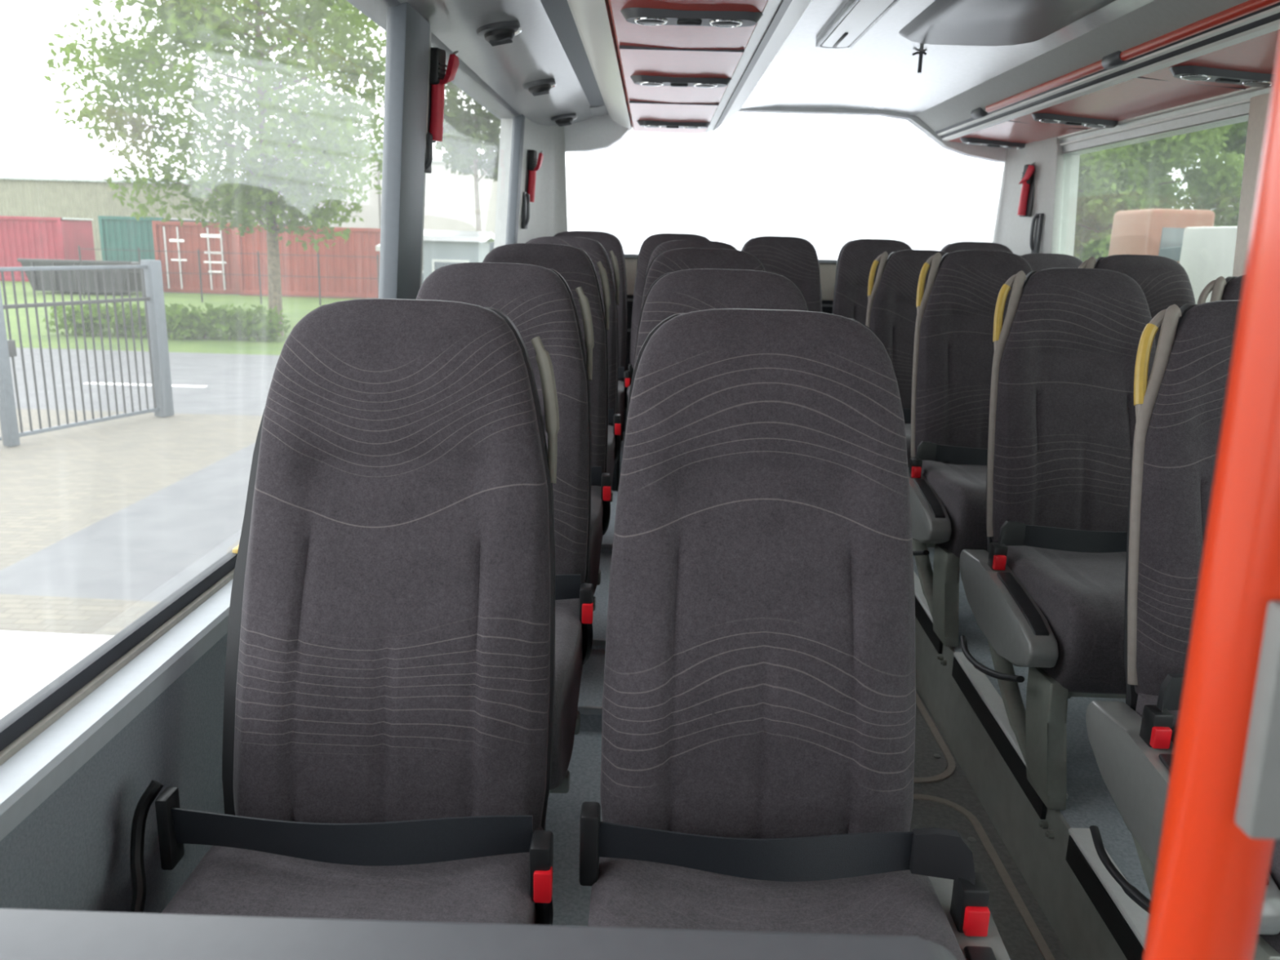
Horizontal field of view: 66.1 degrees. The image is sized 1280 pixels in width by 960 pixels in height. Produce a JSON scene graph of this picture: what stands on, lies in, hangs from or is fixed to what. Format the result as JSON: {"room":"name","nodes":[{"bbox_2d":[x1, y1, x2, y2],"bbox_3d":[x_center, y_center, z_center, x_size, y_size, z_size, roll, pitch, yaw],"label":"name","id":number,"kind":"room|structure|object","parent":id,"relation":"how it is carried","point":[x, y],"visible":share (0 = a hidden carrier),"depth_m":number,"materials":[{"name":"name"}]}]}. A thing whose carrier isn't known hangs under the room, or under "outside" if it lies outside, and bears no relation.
{"room":"vehicle interior","nodes":[
{"label":"vehicle interior","id":0,"kind":"room"},
{"bbox_2d":[0,0,501,913],"bbox_3d":[-0.719,-0.001,1.503,0.140,2.290,8.100,2,14,0],"label":"wall","id":1,"kind":"structure","parent":0,"point":[72,852],"depth_m":1.27,"materials":[{"name":"grey plastic"}]},
{"bbox_2d":[0,579,232,840],"bbox_3d":[-0.684,0.225,1.516,0.083,0.035,8.020,2,14,0],"label":"window sill","id":2,"kind":"structure","parent":1,"relation":"attached to","point":[28,778],"depth_m":1.21,"materials":[{"name":"grey plastic"}]},
{"bbox_2d":[0,547,237,751],"bbox_3d":[-0.718,0.267,1.208,0.019,0.030,7.400,2,14,0],"label":"seal","id":3,"kind":"object","parent":2,"relation":"attached to","point":[27,714],"visible":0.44,"depth_m":1.31,"materials":[{"name":"rubber"}]},
{"bbox_2d":[378,2,430,299],"bbox_3d":[-0.628,-0.663,2.599,0.126,1.180,0.255,2,14,0],"label":"pillar","id":4,"kind":"structure","parent":2,"relation":"on","point":[407,32],"depth_m":2.48,"materials":[{"name":"plastic"}]},
{"bbox_2d":[419,30,431,288],"bbox_3d":[-0.632,-0.702,2.759,0.113,1.180,0.075,2,14,0],"label":"pillar","id":5,"kind":"structure","parent":2,"relation":"on","point":[430,30],"depth_m":2.73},
{"bbox_2d":[427,47,459,142],"bbox_3d":[-0.557,-1.069,2.737,0.083,0.247,0.097,6,14,18],"label":"hammer","id":6,"kind":"object","parent":5,"relation":"attached to","point":[437,77],"visible":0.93,"depth_m":2.71,"materials":[{"name":"red plastic"}]},
{"bbox_2d":[505,114,524,244],"bbox_3d":[-0.601,-1.155,4.617,0.121,1.180,0.100,2,14,0],"label":"pillar","id":7,"kind":"structure","parent":2,"relation":"on","point":[518,122],"depth_m":4.52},
{"bbox_2d":[0,568,234,765],"bbox_3d":[-0.714,0.277,1.210,0.030,0.010,7.400,2,14,0],"label":"trim","id":8,"kind":"structure","parent":1,"relation":"attached to","point":[24,739],"depth_m":1.29,"materials":[{"name":"beige plastic"}]},
{"bbox_2d":[353,0,519,118],"bbox_3d":[-0.637,-0.841,1.040,0.102,0.055,7.600,2,14,0],"label":"trim","id":9,"kind":"structure","parent":1,"relation":"attached to","point":[464,77],"depth_m":3.41,"materials":[{"name":"grey"}]},
{"bbox_2d":[493,116,568,248],"bbox_3d":[-0.542,-1.235,4.993,0.361,1.160,0.690,2,14,0],"label":"wall","id":10,"kind":"structure","parent":0,"point":[548,211],"depth_m":5.00,"materials":[{"name":"plastic"}]},
{"bbox_2d":[524,149,543,202],"bbox_3d":[-0.519,-1.470,4.763,0.083,0.247,0.097,5,14,12],"label":"hammer","id":11,"kind":"object","parent":10,"relation":"attached to","point":[531,166],"visible":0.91,"depth_m":4.74,"materials":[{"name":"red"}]},
{"bbox_2d":[545,485,618,926],"bbox_3d":[-0.182,0.778,2.771,1.198,0.604,3.890,2,14,0],"label":"floor","id":12,"kind":"structure","parent":0,"point":[571,900],"depth_m":2.11,"materials":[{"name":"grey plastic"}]},
{"bbox_2d":[129,298,559,924],"bbox_3d":[-0.372,0.378,1.213,0.534,1.146,0.765,2,14,0],"label":"seat","id":13,"kind":"object","parent":12,"relation":"on","point":[389,676],"visible":0.98,"depth_m":1.32,"materials":[{"name":"grey"}]},
{"bbox_2d":[160,826,543,924],"bbox_3d":[-0.353,0.621,1.143,0.436,0.230,0.514,2,14,0],"label":"cushion","id":14,"kind":"object","parent":13,"relation":"on","point":[231,878],"depth_m":1.21,"materials":[{"name":"fabric"}]},
{"bbox_2d":[415,262,594,795],"bbox_3d":[-0.359,0.151,2.002,0.534,1.146,0.765,2,14,0],"label":"seat","id":15,"kind":"object","parent":12,"relation":"on","point":[539,300],"visible":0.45,"depth_m":2.13,"materials":[{"name":"grey"}]},
{"bbox_2d":[549,598,582,790],"bbox_3d":[-0.341,0.395,1.932,0.436,0.230,0.514,2,14,0],"label":"cushion","id":16,"kind":"object","parent":15,"relation":"on","point":[568,611],"depth_m":1.82,"materials":[{"name":"fabric"}]},
{"bbox_2d":[577,649,604,731],"bbox_3d":[-0.164,0.576,2.655,1.163,0.100,0.360,2,14,0],"label":"step","id":17,"kind":"structure","parent":12,"relation":"on","point":[591,689],"depth_m":2.57,"materials":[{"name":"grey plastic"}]},
{"bbox_2d":[482,243,610,611],"bbox_3d":[-0.346,-0.081,2.789,0.534,1.146,0.765,2,14,0],"label":"seat","id":18,"kind":"object","parent":17,"relation":"on","point":[573,264],"visible":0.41,"depth_m":2.93,"materials":[{"name":"grey"}]},
{"bbox_2d":[586,485,603,595],"bbox_3d":[-0.328,0.163,2.719,0.436,0.230,0.514,2,14,0],"label":"cushion","id":19,"kind":"object","parent":18,"relation":"on","point":[597,491],"depth_m":2.63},
{"bbox_2d":[640,248,766,309],"bbox_3d":[0.224,-0.060,2.771,0.545,1.146,0.795,2,14,0],"label":"seat","id":20,"kind":"object","parent":17,"relation":"on","point":[680,259],"visible":0.12,"depth_m":2.94,"materials":[{"name":"grey"}]},
{"bbox_2d":[553,231,630,491],"bbox_3d":[-0.273,-0.563,4.575,0.459,1.158,0.765,2,14,0],"label":"seat","id":21,"kind":"object","parent":12,"relation":"on","point":[609,242],"visible":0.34,"depth_m":4.71,"materials":[{"name":"grey"}]},
{"bbox_2d":[591,552,612,649],"bbox_3d":[-0.155,0.409,3.211,1.163,0.100,0.800,2,14,0],"label":"step","id":22,"kind":"structure","parent":12,"relation":"on","point":[599,620],"depth_m":3.10,"materials":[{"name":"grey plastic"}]},
{"bbox_2d":[525,236,621,502],"bbox_3d":[-0.334,-0.304,3.610,0.534,1.146,0.765,2,14,0],"label":"seat","id":23,"kind":"object","parent":22,"relation":"on","point":[593,249],"visible":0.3,"depth_m":3.75,"materials":[{"name":"grey"}]},
{"bbox_2d":[605,425,614,495],"bbox_3d":[-0.315,-0.061,3.539,0.436,0.230,0.514,2,14,0],"label":"cushion","id":24,"kind":"object","parent":23,"relation":"on","point":[611,439],"depth_m":3.48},
{"bbox_2d":[644,240,737,277],"bbox_3d":[0.236,-0.284,3.591,0.545,1.146,0.795,2,14,0],"label":"seat","id":25,"kind":"object","parent":22,"relation":"on","point":[676,244],"visible":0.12,"depth_m":3.77,"materials":[{"name":"grey"}]},
{"bbox_2d":[626,233,710,405],"bbox_3d":[0.177,-0.550,4.572,0.459,1.158,0.765,2,14,0],"label":"seat","id":26,"kind":"object","parent":12,"relation":"on","point":[651,242],"visible":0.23,"depth_m":4.71,"materials":[{"name":"grey"}]},
{"bbox_2d":[609,268,808,572],"bbox_3d":[0.211,0.172,1.983,0.545,1.146,0.795,2,14,0],"label":"seat","id":27,"kind":"object","parent":12,"relation":"on","point":[686,291],"visible":0.16,"depth_m":2.15,"materials":[{"name":"grey"}]},
{"bbox_2d":[578,308,1010,959],"bbox_3d":[0.199,0.398,1.194,0.545,1.146,0.795,2,14,0],"label":"seat","id":28,"kind":"object","parent":12,"relation":"on","point":[758,719],"visible":0.96,"depth_m":1.32,"materials":[{"name":"grey"}]},
{"bbox_2d":[587,857,965,959],"bbox_3d":[0.153,0.636,1.139,0.436,0.230,0.514,2,14,0],"label":"cushion","id":29,"kind":"object","parent":28,"relation":"on","point":[637,892],"depth_m":1.21,"materials":[{"name":"fabric"}]},
{"bbox_2d":[617,431,624,485],"bbox_3d":[0.642,0.189,5.117,2.776,0.679,0.970,2,14,0],"label":"floor","id":30,"kind":"structure","parent":0,"point":[622,442],"depth_m":4.99,"materials":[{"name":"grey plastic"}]},
{"bbox_2d":[741,235,822,311],"bbox_3d":[0.666,-0.535,4.568,0.459,1.158,0.765,2,14,0],"label":"seat","id":31,"kind":"object","parent":30,"relation":"on","point":[795,259],"visible":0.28,"depth_m":4.71,"materials":[{"name":"grey"}]},
{"bbox_2d":[540,0,768,133],"bbox_3d":[-0.113,-0.967,1.187,1.100,0.232,7.960,2,14,0],"label":"ceiling","id":32,"kind":"structure","parent":0,"point":[676,64],"depth_m":3.05,"materials":[{"name":"plastic"}]},
{"bbox_2d":[397,0,593,125],"bbox_3d":[-0.431,-0.917,1.193,0.310,0.128,7.940,2,14,0],"label":"luggage rack","id":33,"kind":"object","parent":32,"relation":"attached to","point":[537,52],"depth_m":3.12,"materials":[{"name":"plastic"}]},
{"bbox_2d":[476,20,522,46],"bbox_3d":[-0.396,-1.258,2.767,0.128,0.065,0.124,0,14,-6],"label":"air nozzle","id":34,"kind":"object","parent":33,"relation":"attached to","point":[496,33],"visible":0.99,"depth_m":2.74,"materials":[{"name":"grey plastic"}]},
{"bbox_2d":[630,75,732,88],"bbox_3d":[0.141,-1.370,3.390,0.350,0.026,0.110,2,14,0],"label":"recessed light","id":35,"kind":"object","parent":32,"relation":"in","point":[643,80],"visible":1,"depth_m":3.35,"materials":[{"name":"black"}]},
{"bbox_2d":[620,7,763,27],"bbox_3d":[0.127,-1.133,2.419,0.350,0.026,0.110,2,14,0],"label":"recessed light","id":36,"kind":"object","parent":32,"relation":"in","point":[639,15],"visible":1,"depth_m":2.38,"materials":[{"name":"grey plastic"}]},
{"bbox_2d":[564,107,1007,431],"bbox_3d":[0.677,-0.907,5.369,2.820,2.290,0.120,2,14,0],"label":"wall","id":37,"kind":"structure","parent":0,"point":[597,132],"depth_m":5.10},
{"bbox_2d":[624,257,836,300],"bbox_3d":[0.692,-1.084,5.318,2.480,0.200,0.135,2,14,0],"label":"trim","id":38,"kind":"structure","parent":37,"relation":"attached to","point":[828,271],"depth_m":5.25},
{"bbox_2d":[705,0,811,133],"bbox_3d":[0.366,-0.908,1.194,0.180,0.133,7.960,2,14,0],"label":"trim","id":39,"kind":"structure","parent":37,"relation":"attached to","point":[796,9],"depth_m":3.12,"materials":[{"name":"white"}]},
{"bbox_2d":[915,0,1248,131],"bbox_3d":[1.436,-0.902,1.180,0.200,0.110,7.960,2,14,0],"label":"overhead luggage rack","id":40,"kind":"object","parent":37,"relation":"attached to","point":[1155,19],"depth_m":3.17,"materials":[{"name":"plastic"}]},
{"bbox_2d":[935,2,1279,141],"bbox_3d":[1.500,-0.819,1.199,0.059,0.035,7.960,2,14,0],"label":"trim","id":41,"kind":"structure","parent":37,"relation":"attached to","point":[1273,26],"depth_m":2.99,"materials":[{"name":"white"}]},
{"bbox_2d":[970,0,1279,119],"bbox_3d":[1.460,-0.905,1.343,0.058,0.076,6.280,2,14,0],"label":"rail","id":42,"kind":"object","parent":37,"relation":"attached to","point":[1118,58],"visible":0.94,"depth_m":2.90,"materials":[{"name":"metal"}]},
{"bbox_2d":[740,0,1154,116],"bbox_3d":[0.913,-0.968,1.192,0.920,0.060,8.000,2,14,0],"label":"ceiling","id":43,"kind":"structure","parent":0,"point":[879,73],"depth_m":3.76,"materials":[{"name":"plastic"}]},
{"bbox_2d":[815,0,899,48],"bbox_3d":[0.650,-1.331,2.710,0.122,0.036,1.354,2,14,0],"label":"recessed light","id":44,"kind":"object","parent":43,"relation":"in","point":[855,18],"visible":0.99,"depth_m":2.97,"materials":[{"name":"white"}]},
{"bbox_2d":[898,0,1115,46],"bbox_3d":[1.073,-1.305,2.610,0.510,0.026,1.520,2,14,0],"label":"roof hatch","id":45,"kind":"object","parent":43,"relation":"attached to","point":[992,23],"visible":0.91,"depth_m":2.94,"materials":[{"name":"plastic"}]},
{"bbox_2d":[909,688,1070,959],"bbox_3d":[0.587,1.202,1.736,2.776,0.314,8.020,2,14,0],"label":"floor","id":46,"kind":"structure","parent":0,"point":[928,811],"depth_m":2.49,"materials":[{"name":"plastic"}]},
{"bbox_2d":[0,908,956,959],"bbox_3d":[-0.217,0.779,0.795,0.930,0.937,0.060,2,14,0],"label":"wall","id":47,"kind":"structure","parent":46,"relation":"on","point":[24,934],"depth_m":0.69,"materials":[{"name":"plastic"}]},
{"bbox_2d":[1142,35,1279,959],"bbox_3d":[0.274,0.352,0.514,0.142,2.001,0.100,2,14,0],"label":"pole","id":48,"kind":"object","parent":46,"relation":"on","point":[1211,880],"visible":1,"depth_m":0.43,"materials":[{"name":"metal"}]},
{"bbox_2d":[1235,600,1279,839],"bbox_3d":[0.302,0.101,0.440,0.076,0.106,0.049,2,14,0],"label":"box","id":49,"kind":"object","parent":48,"relation":"attached to","point":[1257,815],"visible":1,"depth_m":0.42,"materials":[{"name":"plastic"}]},
{"bbox_2d":[912,547,1151,900],"bbox_3d":[1.456,0.838,2.602,1.073,0.658,5.100,2,14,0],"label":"platform","id":50,"kind":"object","parent":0,"point":[1089,802],"visible":0.12,"depth_m":2.27,"materials":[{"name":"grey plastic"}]},
{"bbox_2d":[831,239,912,324],"bbox_3d":[1.141,-0.521,4.565,0.459,1.158,0.765,2,14,0],"label":"seat","id":51,"kind":"object","parent":50,"relation":"on","point":[855,259],"visible":0.22,"depth_m":4.71,"materials":[{"name":"grey"}]},
{"bbox_2d":[865,249,946,467],"bbox_3d":[1.119,-0.330,3.937,0.545,1.146,0.795,2,14,0],"label":"seat","id":52,"kind":"object","parent":50,"relation":"on","point":[891,308],"visible":0.26,"depth_m":4.09,"materials":[{"name":"grey"}]},
{"bbox_2d":[915,596,942,653],"bbox_3d":[0.924,0.415,3.310,0.012,0.085,0.640,2,14,0],"label":"channel","id":53,"kind":"object","parent":50,"relation":"attached to","point":[922,616],"visible":0.43,"depth_m":3.13,"materials":[{"name":"black plastic"}]},
{"bbox_2d":[907,249,1032,646],"bbox_3d":[1.108,-0.149,3.168,0.545,1.146,0.795,2,14,0],"label":"seat","id":54,"kind":"object","parent":50,"relation":"on","point":[953,348],"visible":0.68,"depth_m":3.28,"materials":[{"name":"grey"}]},
{"bbox_2d":[921,460,987,558],"bbox_3d":[1.139,0.091,3.112,0.436,0.230,0.514,2,14,0],"label":"cushion","id":55,"kind":"object","parent":54,"relation":"on","point":[958,486],"depth_m":2.93,"materials":[{"name":"fabric"}]},
{"bbox_2d":[940,241,1013,253],"bbox_3d":[1.621,-0.507,4.561,0.459,1.158,0.765,2,14,0],"label":"seat","id":56,"kind":"object","parent":50,"relation":"on","point":[961,246],"visible":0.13,"depth_m":4.73,"materials":[{"name":"grey"}]},
{"bbox_2d":[951,657,1047,819],"bbox_3d":[0.912,0.638,2.536,0.012,0.087,0.690,2,14,0],"label":"channel","id":57,"kind":"object","parent":50,"relation":"attached to","point":[1015,763],"visible":0.86,"depth_m":2.48,"materials":[{"name":"black plastic"}]},
{"bbox_2d":[953,652,1068,799],"bbox_3d":[0.933,0.605,2.527,0.047,0.040,0.710,2,14,0],"label":"strip","id":58,"kind":"object","parent":50,"relation":"attached to","point":[988,694],"visible":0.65,"depth_m":2.61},
{"bbox_2d":[915,616,1127,959],"bbox_3d":[0.917,0.755,2.358,0.008,0.365,4.650,2,14,0],"label":"step","id":59,"kind":"structure","parent":50,"relation":"attached to","point":[1079,927],"depth_m":2.38,"materials":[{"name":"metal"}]},
{"bbox_2d":[1019,253,1085,271],"bbox_3d":[1.711,-0.316,3.947,0.534,1.146,0.765,2,14,0],"label":"seat","id":60,"kind":"object","parent":50,"relation":"on","point":[1037,261],"visible":0.09,"depth_m":4.11,"materials":[{"name":"grey"}]},
{"bbox_2d":[959,267,1155,809],"bbox_3d":[1.095,0.077,2.400,0.545,1.146,0.795,2,14,0],"label":"seat","id":61,"kind":"object","parent":50,"relation":"on","point":[1046,592],"visible":0.74,"depth_m":2.51,"materials":[{"name":"grey"}]},
{"bbox_2d":[1005,545,1126,694],"bbox_3d":[1.126,0.317,2.344,0.436,0.230,0.514,2,14,0],"label":"cushion","id":62,"kind":"object","parent":61,"relation":"on","point":[1077,592],"depth_m":2.16,"materials":[{"name":"fabric"}]},
{"bbox_2d":[1065,835,1144,959],"bbox_3d":[0.900,0.865,1.752,0.012,0.086,0.660,2,14,0],"label":"channel","id":63,"kind":"object","parent":50,"relation":"attached to","point":[1126,939],"visible":0.83,"depth_m":1.90,"materials":[{"name":"black plastic"}]},
{"bbox_2d":[1068,827,1149,948],"bbox_3d":[0.920,0.831,1.744,0.047,0.039,0.680,2,14,0],"label":"strip","id":64,"kind":"object","parent":50,"relation":"attached to","point":[1137,918],"visible":0.46,"depth_m":1.89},
{"bbox_2d":[1078,254,1195,349],"bbox_3d":[1.700,-0.135,3.179,0.534,1.146,0.765,2,14,0],"label":"seat","id":65,"kind":"object","parent":50,"relation":"on","point":[1164,282],"visible":0.2,"depth_m":3.33,"materials":[{"name":"grey"}]},
{"bbox_2d":[1085,300,1279,959],"bbox_3d":[1.083,0.304,1.632,0.545,1.146,0.795,2,14,0],"label":"seat","id":66,"kind":"object","parent":50,"relation":"on","point":[1180,409],"visible":0.6,"depth_m":1.77,"materials":[{"name":"grey"}]},
{"bbox_2d":[1135,692,1279,953],"bbox_3d":[1.114,0.544,1.576,0.436,0.230,0.514,2,14,0],"label":"cushion","id":67,"kind":"object","parent":66,"relation":"on","point":[1265,944],"depth_m":1.41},
{"bbox_2d":[1196,275,1244,304],"bbox_3d":[1.687,0.091,2.410,0.534,1.146,0.765,2,14,0],"label":"seat","id":68,"kind":"object","parent":50,"relation":"on","point":[1229,288],"visible":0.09,"depth_m":2.60,"materials":[{"name":"grey"}]},
{"bbox_2d":[992,137,1079,256],"bbox_3d":[1.962,-1.131,4.981,0.251,1.100,0.690,2,14,0],"label":"pillar","id":69,"kind":"structure","parent":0,"point":[1012,231],"depth_m":4.75,"materials":[{"name":"plastic"}]},
{"bbox_2d":[1017,161,1035,217],"bbox_3d":[1.896,-1.416,4.803,0.073,0.254,0.097,-5,15,-24],"label":"hammer","id":70,"kind":"object","parent":69,"relation":"attached to","point":[1026,199],"visible":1,"depth_m":4.80,"materials":[{"name":"red"}]},
{"bbox_2d":[1057,86,1269,146],"bbox_3d":[1.876,-0.719,1.084,0.020,0.044,7.700,2,14,0],"label":"trim","id":71,"kind":"structure","parent":69,"relation":"attached to","point":[1252,89],"depth_m":3.53,"materials":[{"name":"white"}]},
{"bbox_3d":[0.642,-1.090,1.228,2.900,0.050,8.120,2,14,0],"label":"roof","id":72,"kind":"structure","parent":0,"visible":0},
{"bbox_3d":[1.737,-0.917,1.171,0.500,0.220,7.960,2,14,0],"label":"ceiling","id":73,"kind":"structure","parent":72,"relation":"attached to","visible":0},
{"bbox_2d":[948,29,1279,143],"bbox_3d":[1.701,-0.800,1.200,0.356,0.057,7.960,2,14,0],"label":"ceiling","id":74,"kind":"structure","parent":73,"relation":"attached to","point":[1135,97],"depth_m":3.34,"materials":[{"name":"plastic"}]},
{"bbox_2d":[1031,113,1118,128],"bbox_3d":[1.754,-1.447,3.966,0.349,0.044,0.110,2,14,0],"label":"reading lamp","id":75,"kind":"object","parent":74,"relation":"attached to","point":[1042,117],"visible":1,"depth_m":3.93,"materials":[{"name":"black"}]},
{"bbox_2d":[1169,65,1273,87],"bbox_3d":[1.738,-1.187,2.897,0.349,0.044,0.110,2,14,0],"label":"reading lamp","id":76,"kind":"object","parent":74,"relation":"attached to","point":[1190,73],"visible":0.95,"depth_m":2.86,"materials":[{"name":"black"}]},
{"bbox_3d":[1.931,0.757,1.608,0.118,0.912,8.020,2,14,0],"label":"wall","id":77,"kind":"structure","parent":0,"visible":0},
{"bbox_3d":[1.911,0.302,1.497,0.083,0.035,8.020,2,14,0],"label":"window sill","id":78,"kind":"structure","parent":77,"relation":"attached to","visible":0},
{"bbox_2d":[1049,143,1066,253],"bbox_3d":[1.959,-1.037,4.680,0.113,1.060,0.080,2,14,0],"label":"pillar","id":79,"kind":"structure","parent":78,"relation":"on","point":[1060,169],"depth_m":4.58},
{"bbox_2d":[1232,92,1271,276],"bbox_3d":[1.933,-0.642,3.058,0.118,1.060,0.240,2,14,0],"label":"pillar","id":80,"kind":"structure","parent":78,"relation":"on","point":[1259,104],"depth_m":3.06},
{"bbox_3d":[2.002,-0.892,1.246,0.130,0.290,8.100,2,14,0],"label":"wall","id":81,"kind":"structure","parent":0,"visible":0},
{"bbox_2d":[1061,87,1271,154],"bbox_3d":[1.930,-0.692,1.038,0.098,0.085,7.600,2,14,0],"label":"window blind","id":82,"kind":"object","parent":81,"relation":"attached to","point":[1237,113],"depth_m":3.60,"materials":[{"name":"metal"}]},
{"label":"outside","id":83,"kind":"structure","parent":0,"visible":0},
{"bbox_2d":[0,442,255,601],"bbox_3d":[17.522,3.865,-2.942,44.700,0.300,32.950,2,14,0],"label":"road","id":84,"kind":"structure","parent":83,"point":[148,549],"depth_m":7.69,"materials":[{"name":"asphalt"}]},
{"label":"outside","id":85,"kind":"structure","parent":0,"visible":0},
{"bbox_2d":[0,280,355,355],"bbox_3d":[0.640,-9.312,49.190,240.000,0.300,140.000,2,14,0],"label":"grass","id":86,"kind":"structure","parent":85,"point":[295,308],"depth_m":25.83,"materials":[{"name":"plant"}]},
{"bbox_2d":[0,215,95,281],"bbox_3d":[-28.895,-10.160,42.961,9.000,2.700,2.540,2,14,0],"label":"shipping container","id":87,"kind":"object","parent":86,"relation":"on","point":[20,237],"visible":0.64,"depth_m":41.77,"materials":[{"name":"metal"}]},
{"bbox_2d":[17,257,141,293],"bbox_3d":[-19.974,-7.453,35.811,4.000,1.120,2.060,2,14,0],"label":"waste skip","id":88,"kind":"object","parent":86,"relation":"on","point":[24,262],"visible":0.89,"depth_m":34.92,"materials":[{"name":"grey"}]},
{"bbox_2d":[0,173,266,260],"bbox_3d":[-40.989,-17.956,67.250,32.400,5.660,14.400,2,14,0],"label":"warehouse","id":89,"kind":"structure","parent":86,"relation":"on","point":[33,195],"depth_m":60.17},
{"bbox_2d":[97,215,220,262],"bbox_3d":[-20.401,-9.897,42.644,2.600,2.800,6.040,2,14,0],"label":"shipping container","id":90,"kind":"object","parent":86,"relation":"on","point":[116,233],"visible":0.41,"depth_m":39.64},
{"bbox_2d":[41,298,290,342],"bbox_3d":[-10.658,-3.594,22.352,5.663,1.015,1.543,2,14,0],"label":"hedge","id":91,"kind":"object","parent":86,"relation":"on","point":[224,321],"visible":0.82,"depth_m":22.12,"materials":[{"name":"green plant"}]},
{"bbox_2d":[151,220,259,293],"bbox_3d":[-16.838,-9.166,40.377,3.200,2.650,6.090,2,14,0],"label":"shipping container","id":92,"kind":"object","parent":86,"relation":"on","point":[171,236],"visible":0.54,"depth_m":37.51,"materials":[{"name":"metal"}]},
{"bbox_2d":[42,0,386,336],"bbox_3d":[-8.611,-8.447,22.511,8.164,10.385,7.722,6,14,17],"label":"tree","id":93,"kind":"object","parent":86,"relation":"on","point":[195,20],"visible":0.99,"depth_m":21.32,"materials":[{"name":"green plant"}]},
{"bbox_2d":[77,245,379,306],"bbox_3d":[-13.760,-6.820,33.023,10.060,1.750,0.060,2,14,0],"label":"wire fence","id":94,"kind":"object","parent":86,"relation":"on","point":[317,255],"visible":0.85,"depth_m":32.98,"materials":[{"name":"grey"}]},
{"bbox_2d":[235,224,380,298],"bbox_3d":[-12.123,-8.450,38.089,5.900,2.600,2.540,2,14,0],"label":"shipping container","id":95,"kind":"object","parent":86,"relation":"on","point":[362,242],"visible":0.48,"depth_m":36.93,"materials":[{"name":"metal"}]},
{"bbox_2d":[271,139,382,228],"bbox_3d":[-15.596,-14.321,52.324,6.000,7.060,8.400,2,14,0],"label":"gabled house","id":96,"kind":"structure","parent":86,"relation":"on","point":[371,214],"depth_m":48.39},
{"bbox_2d":[377,156,497,251],"bbox_3d":[-8.054,-12.947,49.460,7.600,6.160,10.400,2,14,0],"label":"white hall","id":97,"kind":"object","parent":86,"relation":"on","point":[449,200],"visible":0.06,"depth_m":44.40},
{"bbox_2d":[422,230,494,280],"bbox_3d":[-5.083,-5.627,27.423,1.900,2.560,2.200,2,14,0],"label":"kiosk","id":98,"kind":"object","parent":86,"relation":"on","point":[441,248],"visible":0.45,"depth_m":26.39,"materials":[{"name":"metal"}]},
{"bbox_2d":[433,81,501,231],"bbox_3d":[-5.484,-10.953,33.913,5.370,10.010,5.013,2,14,0],"label":"tree","id":99,"kind":"object","parent":86,"relation":"on","point":[462,138],"visible":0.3,"depth_m":32.78,"materials":[{"name":"green plant"}]},
{"bbox_2d":[1073,124,1244,262],"bbox_3d":[17.288,-10.307,35.004,8.102,10.236,6.583,11,16,33],"label":"tree","id":100,"kind":"object","parent":86,"relation":"on","point":[1105,171],"visible":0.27,"depth_m":33.00,"materials":[{"name":"green plant"}]},
{"bbox_2d":[1108,208,1214,262],"bbox_3d":[15.248,-5.117,25.577,5.400,3.550,2.250,2,14,0],"label":"truck","id":101,"kind":"object","parent":86,"relation":"on","point":[1152,232],"visible":0.3,"depth_m":24.35,"materials":[{"name":"orange"}]},
{"bbox_2d":[1168,120,1248,226],"bbox_3d":[24.740,-11.521,37.572,8.766,11.551,8.175,14,18,40],"label":"tree","id":102,"kind":"object","parent":86,"relation":"on","point":[1237,135],"visible":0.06,"depth_m":37.92,"materials":[{"name":"green plant"}]},
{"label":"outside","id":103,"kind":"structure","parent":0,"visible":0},
{"bbox_2d":[0,408,262,570],"bbox_3d":[-62.381,1.491,-2.352,115.420,0.300,32.950,2,14,0],"label":"paving","id":104,"kind":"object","parent":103,"point":[55,485],"depth_m":10.29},
{"bbox_2d":[0,259,173,446],"bbox_3d":[-6.605,-1.591,11.744,0.170,2.000,2.308,7,15,19],"label":"gate","id":105,"kind":"object","parent":104,"relation":"on","point":[151,269],"visible":1,"depth_m":11.72,"materials":[{"name":"metal"}]},
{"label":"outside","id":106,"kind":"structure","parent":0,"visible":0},
{"bbox_2d":[9,347,279,415],"bbox_3d":[-39.820,-2.524,16.695,160.000,0.300,6.700,2,14,0],"label":"road","id":107,"kind":"structure","parent":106,"point":[239,384],"depth_m":15.97,"materials":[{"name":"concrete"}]},
{"bbox_2d":[576,111,1004,259],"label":"window","id":108,"kind":"structure","parent":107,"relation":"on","point":[828,181],"depth_m":12.40,"materials":[{"name":"white"}]},
{"bbox_2d":[1179,226,1237,303],"bbox_3d":[13.465,-3.336,19.240,5.000,3.000,2.330,0,14,-7],"label":"trailer","id":109,"kind":"object","parent":107,"relation":"on","point":[1207,253],"visible":0.12,"depth_m":19.02,"materials":[{"name":"white metal"}]},
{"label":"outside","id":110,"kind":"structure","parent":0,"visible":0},
{"bbox_2d":[0,630,113,719],"bbox_3d":[-2.871,2.459,0.426,3.800,0.300,11.580,2,14,0],"label":"ground slab","id":111,"kind":"structure","parent":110,"point":[29,661],"depth_m":5.62,"materials":[{"name":"concrete"}]},
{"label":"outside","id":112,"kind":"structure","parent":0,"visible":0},
{"bbox_2d":[0,593,159,635],"bbox_3d":[-2.846,1.033,6.280,3.746,0.300,0.580,2,14,3],"label":"tiles","id":113,"kind":"structure","parent":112,"point":[26,613],"depth_m":6.29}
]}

